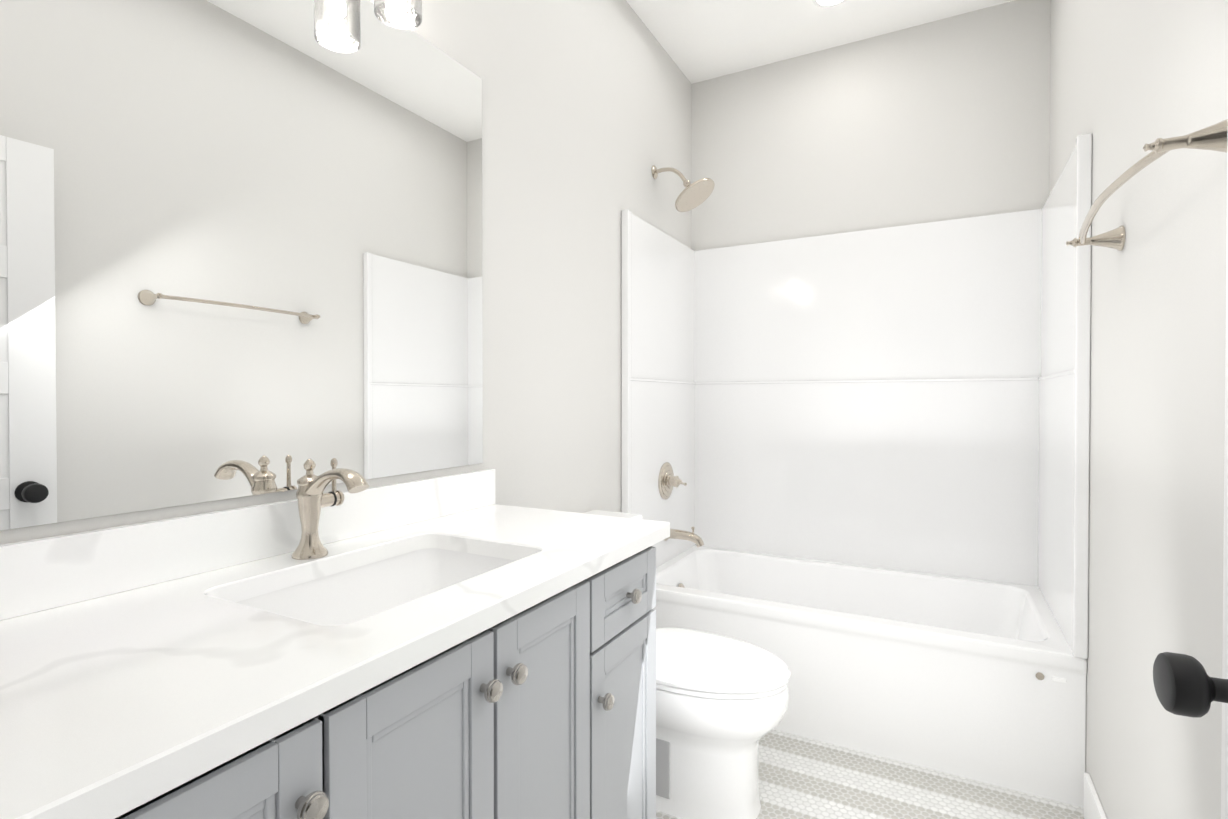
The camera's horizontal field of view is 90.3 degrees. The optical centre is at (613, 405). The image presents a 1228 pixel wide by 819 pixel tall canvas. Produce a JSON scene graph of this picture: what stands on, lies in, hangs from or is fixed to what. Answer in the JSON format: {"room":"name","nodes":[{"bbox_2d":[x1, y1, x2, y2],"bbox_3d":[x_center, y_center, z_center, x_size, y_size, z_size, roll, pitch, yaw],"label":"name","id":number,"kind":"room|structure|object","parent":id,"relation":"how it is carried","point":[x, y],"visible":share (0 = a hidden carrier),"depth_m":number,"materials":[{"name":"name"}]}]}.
{"room":"bathroom","nodes":[
{"label":"bathroom","id":0,"kind":"room"},
{"bbox_2d":[0,0,691,544],"bbox_3d":[-0.342,-0.240,1.965,0.140,2.870,3.196,0,1,28],"label":"wall","id":1,"kind":"structure","parent":0,"point":[586,114],"depth_m":2.09,"materials":[{"name":"grey paint"}]},
{"bbox_2d":[0,0,482,530],"bbox_3d":[-0.664,-0.376,1.206,0.005,1.093,1.215,0,1,28],"label":"mirror","id":2,"kind":"object","parent":1,"relation":"attached to","point":[240,248],"visible":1,"depth_m":1.12,"materials":[{"name":"silver glass"}]},
{"bbox_2d":[0,469,494,617],"bbox_3d":[-0.655,0.242,1.213,0.020,0.102,1.282,0,1,28],"label":"backsplash","id":3,"kind":"structure","parent":1,"relation":"attached to","point":[36,574],"depth_m":1.03,"materials":[{"name":"white stone"}]},
{"bbox_2d":[374,0,421,29],"bbox_3d":[-0.606,-1.002,1.149,0.154,0.300,0.660,0,1,28],"label":"sconce","id":4,"kind":"object","parent":1,"relation":"attached to","point":[380,8],"visible":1,"depth_m":1.38,"materials":[{"name":"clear glass"}]},
{"bbox_2d":[652,165,714,211],"bbox_3d":[0.308,-0.983,2.724,0.281,0.223,0.198,0,1,28],"label":"shower head","id":5,"kind":"object","parent":1,"relation":"attached to","point":[695,194],"visible":1,"depth_m":2.70},
{"bbox_2d":[626,0,1013,83],"bbox_3d":[0.402,-1.711,1.553,1.826,0.080,3.196,0,1,28],"label":"ceiling","id":6,"kind":"structure","parent":0,"point":[700,40],"depth_m":2.70,"materials":[{"name":"white paint"}]},
{"bbox_2d":[812,0,846,7],"bbox_3d":[0.891,-1.677,2.496,0.156,0.006,0.156,0,1,28],"label":"recessed light","id":7,"kind":"object","parent":6,"relation":"in","point":[825,3],"visible":1,"depth_m":2.54,"materials":[{"name":"white paint"}]},
{"bbox_2d":[656,729,1083,818],"bbox_3d":[0.058,1.235,0.939,1.826,0.060,4.656,0,1,28],"label":"floor","id":8,"kind":"structure","parent":0,"point":[800,777],"depth_m":1.89,"materials":[{"name":"tile"}]},
{"bbox_2d":[80,530,669,818],"bbox_3d":[-0.415,0.767,1.075,0.575,0.875,1.251,0,1,28],"label":"bathroom vanity","id":9,"kind":"object","parent":8,"relation":"on","point":[460,646],"depth_m":0.94,"materials":[{"name":"grey"}]},
{"bbox_2d":[0,502,669,818],"bbox_3d":[-0.412,0.312,1.084,0.568,0.035,1.282,0,1,28],"label":"countertop","id":10,"kind":"structure","parent":9,"relation":"on","point":[103,699],"depth_m":0.74,"materials":[{"name":"white stone"}]},
{"bbox_2d":[280,458,375,561],"bbox_3d":[-0.530,0.198,1.177,0.183,0.189,0.104,0,1,28],"label":"faucet","id":11,"kind":"object","parent":10,"relation":"on","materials":[{"name":"silver metal"}]},
{"bbox_2d":[224,538,519,625],"bbox_3d":[-0.399,0.397,1.109,0.382,0.161,0.546,0,1,28],"label":"sink","id":12,"kind":"object","parent":10,"relation":"in","point":[346,591],"depth_m":1.27,"materials":[{"name":"white ceramic"}]},
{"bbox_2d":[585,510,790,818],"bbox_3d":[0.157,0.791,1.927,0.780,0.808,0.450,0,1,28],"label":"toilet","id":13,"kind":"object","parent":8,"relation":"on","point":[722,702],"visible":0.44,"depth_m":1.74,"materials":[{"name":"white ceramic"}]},
{"bbox_2d":[621,133,1091,806],"bbox_3d":[0.898,0.195,2.501,1.545,1.990,0.806,0,1,28],"label":"shower","id":14,"kind":"object","parent":8,"relation":"on","point":[855,469],"visible":0.85,"depth_m":2.62,"materials":[{"name":"white plastic"}]},
{"bbox_2d":[691,0,1050,250],"bbox_3d":[1.122,-0.250,2.916,1.546,2.870,0.140,0,1,28],"label":"wall","id":15,"kind":"structure","parent":0,"point":[948,118],"depth_m":2.77,"materials":[{"name":"grey paint"}]},
{"bbox_2d":[1049,0,1227,818],"bbox_3d":[1.146,-0.232,1.171,0.140,2.870,3.196,0,1,28],"label":"wall","id":16,"kind":"structure","parent":0,"point":[1129,79],"depth_m":1.27,"materials":[{"name":"grey paint"}]},
{"bbox_2d":[1083,772,1106,818],"bbox_3d":[0.882,1.141,0.855,0.014,0.130,2.085,0,1,28],"label":"baseboard","id":17,"kind":"structure","parent":16,"relation":"attached to","point":[1092,807],"depth_m":1.66,"materials":[{"name":"white paint"}]},
{"bbox_2d":[1066,119,1227,250],"bbox_3d":[1.023,-0.403,1.214,0.118,0.060,0.720,0,1,28],"label":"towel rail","id":18,"kind":"object","parent":16,"relation":"attached to","point":[1214,137],"visible":1,"depth_m":0.99,"materials":[{"name":"silver metal"}]},
{"bbox_2d":[1221,150,1227,818],"bbox_3d":[0.529,0.188,0.303,0.047,2.032,0.800,0,1,25],"label":"door","id":19,"kind":"structure","parent":16,"relation":"in","point":[1224,778],"depth_m":0.67,"materials":[{"name":"white paint"}]},
{"bbox_2d":[1153,652,1227,717],"bbox_3d":[0.660,0.291,0.627,0.165,0.068,0.106,0,1,25],"label":"door knob","id":20,"kind":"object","parent":19,"relation":"attached to","point":[1186,685],"depth_m":0.62,"materials":[{"name":"black metal"}]}
]}

